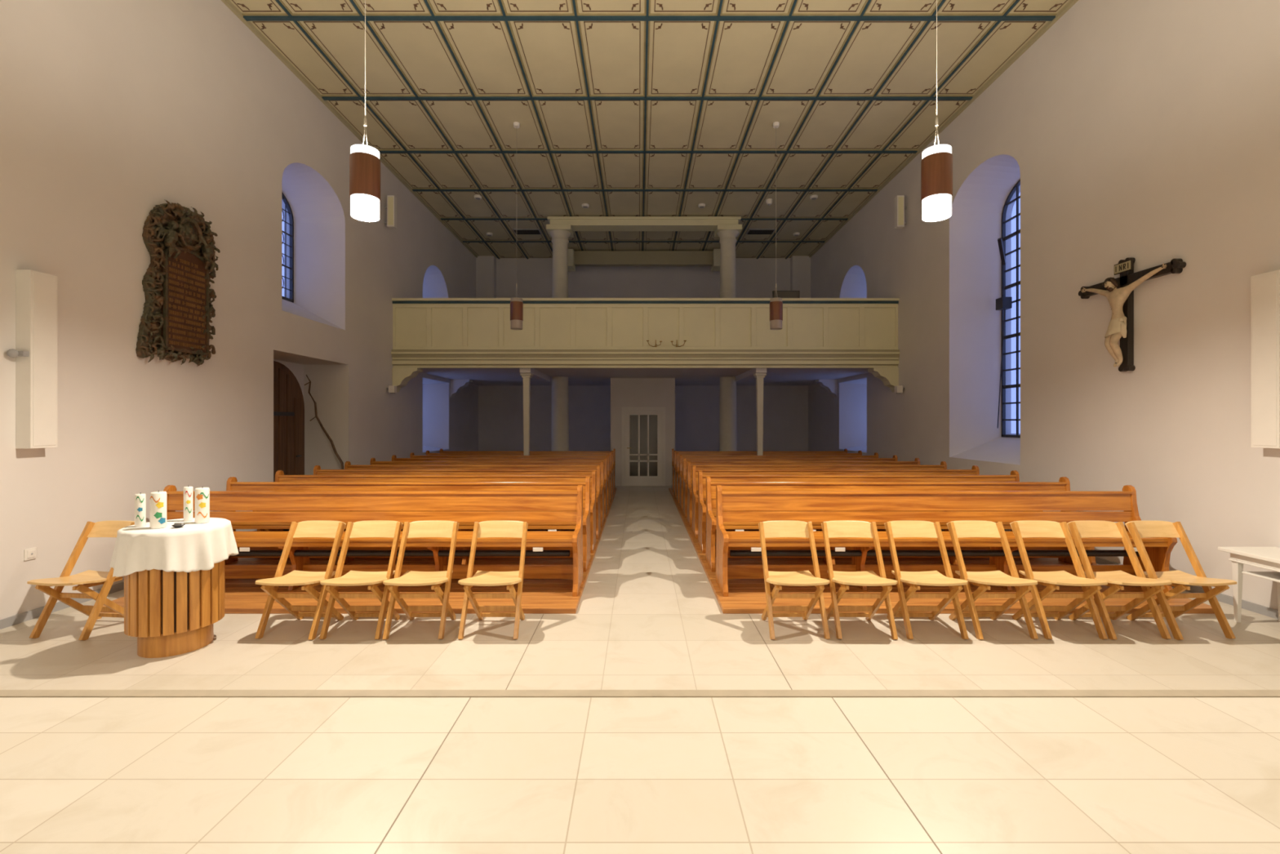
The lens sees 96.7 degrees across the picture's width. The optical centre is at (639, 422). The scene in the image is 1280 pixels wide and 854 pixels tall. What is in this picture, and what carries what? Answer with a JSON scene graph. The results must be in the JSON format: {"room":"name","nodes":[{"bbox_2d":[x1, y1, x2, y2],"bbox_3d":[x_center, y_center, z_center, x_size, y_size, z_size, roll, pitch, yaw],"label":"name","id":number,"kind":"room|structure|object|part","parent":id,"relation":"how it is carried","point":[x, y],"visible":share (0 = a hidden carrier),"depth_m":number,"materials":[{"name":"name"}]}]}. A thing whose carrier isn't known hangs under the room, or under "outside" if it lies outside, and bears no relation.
{"room":"house of worship","nodes":[
{"label":"house of worship","id":0,"kind":"room"},
{"bbox_2d":[0,0,478,619],"bbox_3d":[-5.410,-1.770,7.150,0.920,6.940,21.300,0,0,0],"label":"wall","id":1,"kind":"structure","parent":0,"point":[111,111],"depth_m":6.09,"materials":[{"name":"paint"}]},
{"bbox_2d":[23,546,36,560],"bbox_3d":[-4.938,1.070,4.620,0.024,0.090,0.090,0,0,0],"label":"wall socket","id":2,"kind":"object","parent":1,"relation":"attached to","point":[28,553],"visible":1,"depth_m":4.61,"materials":[{"name":"white paint"}]},
{"bbox_2d":[6,269,57,448],"bbox_3d":[-4.888,-0.500,4.575,0.124,1.420,0.300,0,0,0],"label":"loudspeaker","id":3,"kind":"object","parent":1,"relation":"attached to","point":[35,353],"visible":1,"depth_m":4.55,"materials":[{"name":"white paint"}]},
{"bbox_2d":[0,581,124,629],"bbox_3d":[-4.940,1.565,8.630,0.020,0.070,11.140,0,0,0],"label":"baseboard","id":4,"kind":"structure","parent":1,"relation":"attached to","point":[32,614],"depth_m":4.65,"materials":[{"name":"beige stone"}]},
{"bbox_2d":[135,199,220,365],"bbox_3d":[-4.855,-1.473,6.076,0.202,1.756,1.065,0,0,0],"label":"carved epitaph","id":5,"kind":"object","parent":1,"relation":"attached to","point":[175,326],"visible":1,"depth_m":5.98,"materials":[{"name":"brown wood"}]},
{"bbox_3d":[-4.875,-1.300,6.110,0.069,1.108,0.588,0,0,0],"label":"inscription panel","id":6,"kind":"part","parent":5,"relation":"part of","materials":[{"name":"brown wood"}]},
{"bbox_2d":[281,191,293,302],"bbox_3d":[-5.750,-2.878,8.739,0.050,1.831,1.430,0,0,0],"label":"window","id":7,"kind":"structure","parent":1,"relation":"in","point":[287,206],"depth_m":9.36,"materials":[{"name":"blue glass"}]},
{"bbox_2d":[273,360,304,481],"bbox_3d":[-5.609,0.330,8.720,0.181,2.540,1.600,0,0,0],"label":"door","id":8,"kind":"structure","parent":1,"relation":"in","point":[288,399],"depth_m":9.03,"materials":[{"name":"brown wood"}]},
{"bbox_2d":[221,0,477,257],"bbox_3d":[-4.925,-5.014,7.150,0.050,0.049,20.700,0,0,0],"label":"trim","id":9,"kind":"structure","parent":1,"relation":"attached to","point":[227,2],"depth_m":8.70,"materials":[{"name":"beige paint"}]},
{"bbox_2d":[384,195,396,228],"bbox_3d":[-4.825,-4.060,10.999,0.230,0.600,0.131,0,0,0],"label":"speaker","id":10,"kind":"object","parent":1,"relation":"attached to","point":[391,207],"visible":1,"depth_m":10.94},
{"bbox_2d":[386,385,396,393],"bbox_3d":[-4.860,-0.634,11.140,0.180,0.152,0.120,0,0,0],"label":"wall spotlight","id":11,"kind":"object","parent":1,"relation":"attached to","point":[392,388],"visible":1,"depth_m":11.08,"materials":[{"name":"white paint"}]},
{"bbox_2d":[392,367,422,391],"bbox_3d":[-4.700,-0.852,11.550,0.500,0.477,0.300,0,0,0],"label":"corbel","id":12,"kind":"object","parent":1,"relation":"attached to","point":[401,375],"depth_m":11.40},
{"bbox_2d":[391,297,900,385],"bbox_3d":[0.125,-1.740,14.381,10.150,1.480,6.238,0,0,0],"label":"gallery balcony","id":13,"kind":"object","parent":1,"relation":"attached to","point":[587,341],"depth_m":11.45,"materials":[{"name":"beige wood"}]},
{"bbox_3d":[0.297,-1.567,11.338,0.315,0.147,0.153,0,0,0],"label":"candle bracket","id":14,"kind":"part","parent":13,"relation":"part of","materials":[{"name":"brown metal"}]},
{"bbox_3d":[0.782,-1.567,11.338,0.315,0.147,0.153,0,0,0],"label":"candle bracket","id":15,"kind":"part","parent":13,"relation":"part of","materials":[{"name":"brown metal"}]},
{"bbox_2d":[772,290,799,297],"bbox_3d":[3.100,-2.062,12.020,0.560,1.415,0.280,0,0,0],"label":"monitor","id":16,"kind":"object","parent":13,"relation":"on","point":[780,294],"visible":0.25,"depth_m":11.98,"materials":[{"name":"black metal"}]},
{"bbox_2d":[450,379,472,397],"bbox_3d":[-4.700,-0.882,15.050,0.500,0.477,0.300,0,0,0],"label":"corbel","id":17,"kind":"object","parent":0,"point":[456,385],"depth_m":14.90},
{"bbox_2d":[474,195,481,199],"bbox_3d":[-3.600,-5.012,12.700,0.170,0.055,0.170,0,0,0],"label":"ceiling spotlight","id":18,"kind":"object","parent":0,"point":[477,197],"depth_m":12.65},
{"bbox_2d":[0,689,1279,853],"bbox_3d":[0.125,1.565,-0.080,10.150,0.271,6.240,0,0,0],"label":"floor","id":19,"kind":"structure","parent":0,"point":[82,771],"depth_m":2.33,"materials":[{"name":"tile"}]},
{"bbox_2d":[0,485,1279,689],"bbox_3d":[0.125,1.650,10.300,11.990,0.101,14.800,0,0,0],"label":"floor","id":20,"kind":"structure","parent":0,"point":[649,615],"depth_m":3.96,"materials":[{"name":"tile"}]},
{"bbox_2d":[26,520,134,639],"bbox_3d":[-4.259,1.208,4.396,0.450,0.814,0.524,0,0,6],"label":"folding chair","id":21,"kind":"object","parent":20,"relation":"on","point":[89,578],"visible":0.81,"depth_m":4.35,"materials":[{"name":"brown wood"}]},
{"bbox_2d":[124,560,224,657],"bbox_3d":[-3.310,1.169,4.070,0.600,0.862,0.600,0,0,0],"label":"table","id":22,"kind":"object","parent":20,"relation":"on","point":[169,613],"visible":0.64,"depth_m":3.87,"materials":[{"name":"brown wood"}]},
{"bbox_2d":[109,517,238,577],"bbox_3d":[-3.314,0.879,4.064,0.708,0.294,0.714,0,0,0],"label":"tablecloth","id":23,"kind":"object","parent":22,"relation":"on","point":[193,546],"visible":0.91,"depth_m":3.84,"materials":[{"name":"white fabric"}]},
{"bbox_2d":[134,493,146,526],"bbox_3d":[-3.499,0.610,3.989,0.062,0.237,0.062,0,0,0],"label":"candle","id":24,"kind":"object","parent":23,"relation":"on","point":[140,499],"visible":1,"depth_m":3.97,"materials":[{"name":"wax"}]},
{"bbox_2d":[150,489,166,528],"bbox_3d":[-3.329,0.600,3.939,0.092,0.257,0.092,0,0,0],"label":"candle","id":25,"kind":"object","parent":23,"relation":"on","point":[157,499],"visible":1,"depth_m":3.91,"materials":[{"name":"wax"}]},
{"bbox_2d":[171,522,185,527],"bbox_3d":[-3.200,0.714,3.950,0.074,0.030,0.074,0,0,0],"label":"dish","id":26,"kind":"object","parent":23,"relation":"on","point":[176,524],"visible":1,"depth_m":3.94,"materials":[{"name":"black metal"}]},
{"bbox_2d":[183,485,193,520],"bbox_3d":[-3.344,0.598,4.219,0.058,0.262,0.058,0,0,0],"label":"candle","id":27,"kind":"object","parent":23,"relation":"on","point":[188,491],"visible":1,"depth_m":4.20,"materials":[{"name":"wax"}]},
{"bbox_2d":[195,487,209,523],"bbox_3d":[-3.179,0.598,4.139,0.088,0.262,0.088,0,0,0],"label":"candle","id":28,"kind":"object","parent":23,"relation":"on","point":[202,494],"visible":1,"depth_m":4.11,"materials":[{"name":"wax"}]},
{"bbox_2d":[254,520,346,639],"bbox_3d":[-2.598,1.208,4.397,0.450,0.814,0.524,0,0,3],"label":"folding chair","id":29,"kind":"object","parent":20,"relation":"on","point":[318,528],"visible":0.97,"depth_m":4.42,"materials":[{"name":"brown wood"}]},
{"bbox_2d":[304,374,343,469],"bbox_3d":[-5.186,0.400,9.467,0.920,2.407,0.130,0,0,17],"label":"branch","id":30,"kind":"object","parent":20,"relation":"on","point":[309,382],"visible":0.75,"depth_m":9.51,"materials":[{"name":"brown plant"}]},
{"bbox_2d":[100,487,617,613],"bbox_3d":[-2.565,1.577,9.114,4.070,0.045,8.728,0,0,0],"label":"platform","id":31,"kind":"object","parent":20,"relation":"on","point":[242,596],"visible":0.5,"depth_m":5.20,"materials":[{"name":"brown wood"}]},
{"bbox_2d":[163,484,582,596],"bbox_3d":[-2.560,1.083,5.380,4.020,0.945,0.680,0,0,0],"label":"pew","id":32,"kind":"object","parent":31,"relation":"on","point":[231,505],"visible":0.67,"depth_m":5.45,"materials":[{"name":"brown wood"}]},
{"bbox_2d":[224,476,590,571],"bbox_3d":[-2.560,1.083,6.220,4.020,0.945,0.680,0,0,0],"label":"pew","id":33,"kind":"object","parent":31,"relation":"on","point":[233,484],"visible":0.36,"depth_m":6.29,"materials":[{"name":"brown wood"}]},
{"bbox_2d":[257,470,595,553],"bbox_3d":[-2.560,1.083,7.060,4.020,0.945,0.680,0,0,0],"label":"pew","id":34,"kind":"object","parent":31,"relation":"on","point":[279,475],"visible":0.26,"depth_m":7.14,"materials":[{"name":"brown wood"}]},
{"bbox_2d":[313,465,600,538],"bbox_3d":[-2.560,1.083,7.900,4.020,0.945,0.680,0,0,0],"label":"pew","id":35,"kind":"object","parent":31,"relation":"on","point":[317,469],"visible":0.28,"depth_m":7.98,"materials":[{"name":"brown wood"}]},
{"bbox_2d":[344,461,604,527],"bbox_3d":[-2.560,1.083,8.740,4.020,0.945,0.680,0,0,0],"label":"pew","id":36,"kind":"object","parent":31,"relation":"on","point":[348,465],"visible":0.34,"depth_m":8.82,"materials":[{"name":"brown wood"}]},
{"bbox_2d":[369,457,607,517],"bbox_3d":[-2.560,1.083,9.580,4.020,0.945,0.680,0,0,0],"label":"pew","id":37,"kind":"object","parent":31,"relation":"on","point":[372,461],"visible":0.23,"depth_m":9.65,"materials":[{"name":"brown wood"}]},
{"bbox_2d":[391,454,609,509],"bbox_3d":[-2.560,1.083,10.420,4.020,0.945,0.680,0,0,0],"label":"pew","id":38,"kind":"object","parent":31,"relation":"on","point":[394,458],"visible":0.16,"depth_m":10.49,"materials":[{"name":"brown wood"}]},
{"bbox_2d":[409,452,612,502],"bbox_3d":[-2.560,1.083,11.260,4.020,0.945,0.680,0,0,0],"label":"pew","id":39,"kind":"object","parent":31,"relation":"on","point":[411,455],"visible":0.12,"depth_m":11.35,"materials":[{"name":"brown wood"}]},
{"bbox_2d":[426,450,613,497],"bbox_3d":[-2.560,1.083,12.100,4.020,0.945,0.680,0,0,0],"label":"pew","id":40,"kind":"object","parent":31,"relation":"on","point":[428,453],"visible":0.16,"depth_m":12.17,"materials":[{"name":"brown wood"}]},
{"bbox_2d":[439,448,615,492],"bbox_3d":[-2.560,1.083,12.940,4.020,0.945,0.680,0,0,0],"label":"pew","id":41,"kind":"object","parent":31,"relation":"on","point":[441,450],"visible":0.17,"depth_m":13.01,"materials":[{"name":"brown wood"}]},
{"bbox_2d":[319,520,403,639],"bbox_3d":[-2.130,1.208,4.397,0.450,0.814,0.524,0,0,0],"label":"folding chair","id":42,"kind":"object","parent":20,"relation":"on","point":[391,529],"visible":0.97,"depth_m":4.43,"materials":[{"name":"brown wood"}]},
{"bbox_2d":[382,520,458,639],"bbox_3d":[-1.670,1.208,4.397,0.450,0.814,0.524,0,0,-1],"label":"folding chair","id":43,"kind":"object","parent":20,"relation":"on","point":[435,528],"visible":1,"depth_m":4.45,"materials":[{"name":"brown wood"}]},
{"bbox_2d":[457,520,528,639],"bbox_3d":[-1.113,1.208,4.397,0.450,0.814,0.524,0,0,0],"label":"folding chair","id":44,"kind":"object","parent":20,"relation":"on","point":[503,528],"visible":1,"depth_m":4.45,"materials":[{"name":"brown wood"}]},
{"bbox_2d":[520,373,533,455],"bbox_3d":[-2.310,0.277,11.680,0.220,2.550,0.220,0,0,0],"label":"post","id":45,"kind":"object","parent":20,"relation":"on","point":[526,377],"depth_m":11.62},
{"bbox_2d":[546,224,573,451],"bbox_3d":[-1.960,-1.600,14.100,0.600,6.400,0.600,0,0,0],"label":"round column","id":46,"kind":"structure","parent":20,"relation":"on","point":[560,233],"depth_m":13.92,"materials":[{"name":"paint"}]},
{"bbox_2d":[546,216,741,231],"bbox_3d":[0.120,-4.903,14.100,4.720,0.205,0.520,0,0,0],"label":"girder","id":47,"kind":"object","parent":46,"relation":"on","point":[577,223],"depth_m":13.88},
{"bbox_2d":[714,224,742,451],"bbox_3d":[2.200,-1.600,14.100,0.600,6.400,0.600,0,0,0],"label":"round column","id":48,"kind":"structure","parent":20,"relation":"on","point":[727,233],"depth_m":13.92,"materials":[{"name":"stone"}]},
{"bbox_2d":[753,373,766,455],"bbox_3d":[2.475,0.277,11.680,0.220,2.550,0.220,0,0,0],"label":"post","id":49,"kind":"object","parent":20,"relation":"on","point":[759,377],"depth_m":11.62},
{"bbox_2d":[758,520,830,639],"bbox_3d":[1.181,1.208,4.397,0.450,0.814,0.524,0,0,-1],"label":"folding chair","id":50,"kind":"object","parent":20,"relation":"on","point":[784,528],"visible":1,"depth_m":4.45,"materials":[{"name":"brown wood"}]},
{"bbox_2d":[821,520,897,639],"bbox_3d":[1.684,1.208,4.397,0.450,0.814,0.524,0,0,1],"label":"folding chair","id":51,"kind":"object","parent":20,"relation":"on","point":[844,528],"visible":0.98,"depth_m":4.44,"materials":[{"name":"brown wood"}]},
{"bbox_2d":[884,520,968,639],"bbox_3d":[2.200,1.208,4.397,0.450,0.814,0.524,0,0,0],"label":"folding chair","id":52,"kind":"object","parent":20,"relation":"on","point":[894,529],"visible":0.94,"depth_m":4.43,"materials":[{"name":"brown wood"}]},
{"bbox_2d":[668,487,1214,613],"bbox_3d":[2.775,1.577,9.114,4.150,0.045,8.728,0,0,0],"label":"platform","id":53,"kind":"object","parent":20,"relation":"on","point":[745,596],"visible":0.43,"depth_m":5.20,"materials":[{"name":"brown wood"}]},
{"bbox_2d":[671,448,847,492],"bbox_3d":[2.760,1.083,12.940,4.020,0.945,0.680,0,0,0],"label":"pew","id":54,"kind":"object","parent":53,"relation":"on","point":[673,450],"visible":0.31,"depth_m":13.01,"materials":[{"name":"brown wood"}]},
{"bbox_2d":[674,450,862,497],"bbox_3d":[2.760,1.083,12.100,4.020,0.945,0.680,0,0,0],"label":"pew","id":55,"kind":"object","parent":53,"relation":"on","point":[860,452],"visible":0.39,"depth_m":12.17,"materials":[{"name":"brown wood"}]},
{"bbox_2d":[676,452,878,502],"bbox_3d":[2.760,1.083,11.260,4.020,0.945,0.680,0,0,0],"label":"pew","id":56,"kind":"object","parent":53,"relation":"on","point":[876,454],"visible":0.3,"depth_m":11.35,"materials":[{"name":"brown wood"}]},
{"bbox_2d":[679,454,897,509],"bbox_3d":[2.760,1.083,10.420,4.020,0.945,0.680,0,0,0],"label":"pew","id":57,"kind":"object","parent":53,"relation":"on","point":[895,458],"visible":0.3,"depth_m":10.49,"materials":[{"name":"brown wood"}]},
{"bbox_2d":[683,457,919,517],"bbox_3d":[2.760,1.083,9.580,4.020,0.945,0.680,0,0,0],"label":"pew","id":58,"kind":"object","parent":53,"relation":"on","point":[917,461],"visible":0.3,"depth_m":9.65,"materials":[{"name":"brown wood"}]},
{"bbox_2d":[687,461,946,527],"bbox_3d":[2.760,1.083,8.740,4.020,0.945,0.680,0,0,0],"label":"pew","id":59,"kind":"object","parent":53,"relation":"on","point":[943,465],"visible":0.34,"depth_m":8.82,"materials":[{"name":"brown wood"}]},
{"bbox_2d":[692,465,979,538],"bbox_3d":[2.760,1.083,7.900,4.020,0.945,0.680,0,0,0],"label":"pew","id":60,"kind":"object","parent":53,"relation":"on","point":[975,470],"visible":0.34,"depth_m":7.98,"materials":[{"name":"brown wood"}]},
{"bbox_2d":[697,470,1019,553],"bbox_3d":[2.760,1.083,7.060,4.020,0.945,0.680,0,0,0],"label":"pew","id":61,"kind":"object","parent":53,"relation":"on","point":[1014,477],"visible":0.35,"depth_m":7.14,"materials":[{"name":"brown wood"}]},
{"bbox_2d":[706,476,1096,571],"bbox_3d":[2.760,1.083,6.220,4.020,0.945,0.680,0,0,0],"label":"pew","id":62,"kind":"object","parent":53,"relation":"on","point":[1064,483],"visible":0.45,"depth_m":6.30,"materials":[{"name":"brown wood"}]},
{"bbox_2d":[715,484,1177,596],"bbox_3d":[2.760,1.083,5.380,4.020,0.945,0.680,0,0,0],"label":"pew","id":63,"kind":"object","parent":53,"relation":"on","point":[995,506],"visible":0.74,"depth_m":5.45,"materials":[{"name":"brown wood"}]},
{"bbox_2d":[946,520,1038,639],"bbox_3d":[2.709,1.208,4.397,0.450,0.814,0.524,0,0,-1],"label":"folding chair","id":64,"kind":"object","parent":20,"relation":"on","point":[971,528],"visible":0.99,"depth_m":4.42,"materials":[{"name":"brown wood"}]},
{"bbox_2d":[1009,520,1107,639],"bbox_3d":[3.220,1.208,4.397,0.450,0.814,0.524,0,0,0],"label":"folding chair","id":65,"kind":"object","parent":20,"relation":"on","point":[1020,529],"visible":0.94,"depth_m":4.42,"materials":[{"name":"brown wood"}]},
{"bbox_2d":[1066,520,1171,639],"bbox_3d":[3.684,1.208,4.397,0.450,0.814,0.524,0,0,-2],"label":"folding chair","id":66,"kind":"object","parent":20,"relation":"on","point":[1078,530],"visible":0.95,"depth_m":4.42,"materials":[{"name":"brown wood"}]},
{"bbox_2d":[1124,520,1236,639],"bbox_3d":[4.158,1.208,4.397,0.450,0.814,0.524,0,0,-3],"label":"folding chair","id":67,"kind":"object","parent":20,"relation":"on","point":[1138,530],"visible":0.91,"depth_m":4.41,"materials":[{"name":"brown wood"}]},
{"bbox_2d":[1217,546,1279,622],"bbox_3d":[4.952,1.308,4.080,0.475,0.585,1.120,0,0,0],"label":"side table","id":68,"kind":"object","parent":20,"relation":"on","point":[1265,557],"visible":1,"depth_m":4.50,"materials":[{"name":"paint"}]},
{"bbox_2d":[610,377,675,485],"bbox_3d":[0.090,0.245,15.900,1.620,2.710,3.200,0,0,0],"label":"wall","id":69,"kind":"structure","parent":0,"point":[624,392],"depth_m":14.30,"materials":[{"name":"paint"}]},
{"bbox_2d":[622,406,665,485],"bbox_3d":[0.110,0.610,14.340,1.100,1.980,0.160,0,0,0],"label":"door","id":70,"kind":"structure","parent":69,"relation":"in","point":[643,428],"depth_m":14.32,"materials":[{"name":"white paint"}]},
{"bbox_2d":[475,255,810,451],"bbox_3d":[0.125,-1.770,17.525,11.990,6.940,0.550,0,0,0],"label":"wall","id":71,"kind":"structure","parent":0,"point":[500,407],"depth_m":17.50,"materials":[{"name":"paint"}]},
{"bbox_2d":[567,248,720,271],"bbox_3d":[0.125,-4.750,16.700,4.850,0.500,0.600,0,0,0],"label":"girder","id":72,"kind":"object","parent":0,"point":[575,258],"depth_m":16.60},
{"bbox_2d":[229,0,1070,259],"bbox_3d":[0.125,-5.098,7.200,10.350,0.184,20.800,0,0,0],"label":"ceiling","id":73,"kind":"structure","parent":0,"point":[621,108],"depth_m":8.80,"materials":[{"name":"beige paint"}]},
{"bbox_2d":[349,0,380,222],"bbox_3d":[-2.100,-3.304,4.360,0.216,3.469,0.216,0,0,20],"label":"pendant lamp","id":74,"kind":"object","parent":73,"relation":"hanging from","point":[364,160],"visible":1,"depth_m":4.28,"materials":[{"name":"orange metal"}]},
{"bbox_3d":[-2.100,-1.865,4.360,0.216,0.310,0.216,0,0,0],"label":"lamp shade","id":75,"kind":"part","parent":74,"relation":"part of","materials":[{"name":"brown wood"}]},
{"bbox_3d":[-2.100,-3.555,4.360,0.176,2.968,0.109,0,0,-31],"label":"cord","id":76,"kind":"part","parent":74,"relation":"part of","materials":[{"name":"white paint"}]},
{"bbox_2d":[510,121,523,329],"bbox_3d":[-2.070,-3.304,9.600,0.216,3.469,0.216,0,0,20],"label":"pendant lamp","id":77,"kind":"object","parent":73,"relation":"hanging from","point":[516,304],"visible":1,"depth_m":9.52,"materials":[{"name":"brown wood"}]},
{"bbox_3d":[-2.070,-1.865,9.600,0.216,0.310,0.216,0,0,0],"label":"lamp shade","id":78,"kind":"part","parent":77,"relation":"part of","materials":[{"name":"brown wood"}]},
{"bbox_3d":[-2.070,-3.555,9.600,0.176,2.968,0.109,0,0,31],"label":"cord","id":79,"kind":"part","parent":77,"relation":"part of","materials":[{"name":"white paint"}]},
{"bbox_2d":[512,228,542,234],"bbox_3d":[-2.950,-5.020,15.000,0.700,0.040,0.360,0,0,0],"label":"ceiling vent grille","id":80,"kind":"object","parent":73,"relation":"in","point":[517,231],"depth_m":14.94,"materials":[{"name":"black metal"}]},
{"bbox_2d":[582,203,589,208],"bbox_3d":[-1.250,-5.012,13.200,0.170,0.055,0.170,0,0,0],"label":"ceiling spotlight","id":81,"kind":"object","parent":73,"relation":"attached to","point":[584,205],"depth_m":13.15,"materials":[{"name":"white metal"}]},
{"bbox_2d":[697,203,705,208],"bbox_3d":[1.450,-5.012,13.200,0.170,0.055,0.170,0,0,0],"label":"ceiling spotlight","id":82,"kind":"object","parent":73,"relation":"attached to","point":[700,206],"depth_m":13.15,"materials":[{"name":"white metal"}]},
{"bbox_2d":[746,228,775,234],"bbox_3d":[3.200,-5.020,15.000,0.700,0.040,0.360,0,0,0],"label":"ceiling vent grille","id":83,"kind":"object","parent":73,"relation":"in","point":[750,231],"depth_m":14.94,"materials":[{"name":"black metal"}]},
{"bbox_2d":[766,198,772,205],"bbox_3d":[2.950,-4.975,12.900,0.140,0.130,0.140,0,0,0],"label":"smoke detector","id":84,"kind":"object","parent":73,"relation":"attached to","point":[769,201],"visible":1,"depth_m":12.85,"materials":[{"name":"white paint"}]},
{"bbox_2d":[769,121,782,329],"bbox_3d":[2.310,-3.304,9.600,0.216,3.469,0.216,0,0,20],"label":"pendant lamp","id":85,"kind":"object","parent":73,"relation":"hanging from","point":[775,304],"visible":1,"depth_m":9.52,"materials":[{"name":"brown wood"}]},
{"bbox_3d":[2.310,-3.555,9.600,0.176,2.968,0.109,0,0,-31],"label":"cord","id":86,"kind":"part","parent":85,"relation":"part of","materials":[{"name":"white paint"}]},
{"bbox_3d":[2.310,-1.865,9.600,0.216,0.310,0.216,0,0,0],"label":"lamp shade","id":87,"kind":"part","parent":85,"relation":"part of","materials":[{"name":"brown wood"}]},
{"bbox_2d":[920,0,952,222],"bbox_3d":[2.280,-3.304,4.360,0.216,3.469,0.216,0,0,20],"label":"pendant lamp","id":88,"kind":"object","parent":73,"relation":"hanging from","point":[936,162],"visible":1,"depth_m":4.28,"materials":[{"name":"brown wood"},{"name":"white frosted glass"}]},
{"bbox_3d":[2.280,-3.555,4.360,0.176,2.968,0.109,0,0,-31],"label":"cord","id":89,"kind":"part","parent":88,"relation":"part of","materials":[{"name":"white paint"}]},
{"bbox_3d":[2.280,-1.865,4.360,0.216,0.310,0.216,0,0,0],"label":"lamp shade","id":90,"kind":"part","parent":88,"relation":"part of","materials":[{"name":"brown wood"}]},
{"bbox_2d":[793,232,799,235],"bbox_3d":[4.200,-5.012,15.200,0.170,0.055,0.170,0,0,0],"label":"ceiling spotlight","id":91,"kind":"object","parent":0,"point":[794,233],"depth_m":15.15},
{"bbox_2d":[809,195,817,199],"bbox_3d":[3.900,-5.012,12.700,0.170,0.055,0.170,0,0,0],"label":"ceiling spotlight","id":92,"kind":"object","parent":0,"point":[813,197],"depth_m":12.65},
{"bbox_2d":[815,379,837,398],"bbox_3d":[4.950,-0.882,15.050,0.500,0.477,0.300,0,0,0],"label":"corbel","id":93,"kind":"object","parent":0,"point":[830,385],"depth_m":14.90,"materials":[{"name":"white paint"}]},
{"bbox_2d":[808,0,1279,609],"bbox_3d":[5.660,-1.770,7.150,0.920,6.940,21.300,0,0,0],"label":"wall","id":94,"kind":"structure","parent":0,"point":[1148,131],"depth_m":6.39,"materials":[{"name":"paint"}]},
{"bbox_2d":[867,367,898,391],"bbox_3d":[4.950,-0.852,11.550,0.500,0.477,0.300,0,0,0],"label":"corbel","id":95,"kind":"object","parent":94,"relation":"attached to","point":[889,376],"depth_m":11.40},
{"bbox_2d":[894,385,904,393],"bbox_3d":[5.110,-0.634,11.140,0.180,0.152,0.120,0,0,0],"label":"wall spotlight","id":96,"kind":"object","parent":94,"relation":"attached to","point":[899,388],"visible":1,"depth_m":11.08,"materials":[{"name":"white paint"}]},
{"bbox_2d":[894,195,906,228],"bbox_3d":[5.075,-4.060,10.999,0.230,0.600,0.131,0,0,0],"label":"speaker","id":97,"kind":"object","parent":94,"relation":"attached to","point":[900,207],"visible":1,"depth_m":10.94},
{"bbox_2d":[808,0,1078,257],"bbox_3d":[5.175,-5.014,7.150,0.050,0.049,20.700,0,0,0],"label":"trim","id":98,"kind":"structure","parent":94,"relation":"attached to","point":[1071,2],"depth_m":8.89,"materials":[{"name":"beige paint"}]},
{"bbox_2d":[1001,179,1020,437],"bbox_3d":[6.000,-1.805,8.667,0.051,4.136,1.492,0,0,0],"label":"window","id":99,"kind":"structure","parent":94,"relation":"in","point":[1004,237],"depth_m":9.16,"materials":[{"name":"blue glass"}]},
{"bbox_2d":[995,237,1012,428],"bbox_3d":[5.843,-1.407,9.108,0.213,3.015,0.371,0,0,27],"label":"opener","id":100,"kind":"object","parent":99,"relation":"attached to","point":[1003,303],"visible":1,"depth_m":9.16,"materials":[{"name":"black metal"}]},
{"bbox_2d":[1078,257,1186,371],"bbox_3d":[5.076,-1.135,6.030,0.247,1.194,1.254,0,0,0],"label":"crucifix","id":101,"kind":"object","parent":94,"relation":"attached to","point":[1121,300],"visible":1,"depth_m":5.98,"materials":[{"name":"beige paint"}]},
{"bbox_3d":[5.125,-1.640,6.030,0.019,0.110,0.220,0,0,0],"label":"inri plate","id":102,"kind":"part","parent":101,"relation":"part of","materials":[{"name":"beige paint"}]},
{"bbox_2d":[1004,529,1278,619],"bbox_3d":[5.190,1.565,10.230,0.020,0.070,14.340,0,0,0],"label":"baseboard","id":103,"kind":"structure","parent":94,"relation":"attached to","point":[1271,612],"depth_m":4.96,"materials":[{"name":"grey stone"}]},
{"bbox_2d":[1250,269,1279,448],"bbox_3d":[5.138,-0.500,4.575,0.124,1.420,0.300,0,0,0],"label":"loudspeaker","id":104,"kind":"object","parent":94,"relation":"attached to","point":[1264,287],"visible":1,"depth_m":4.61,"materials":[{"name":"white paint"}]}
]}

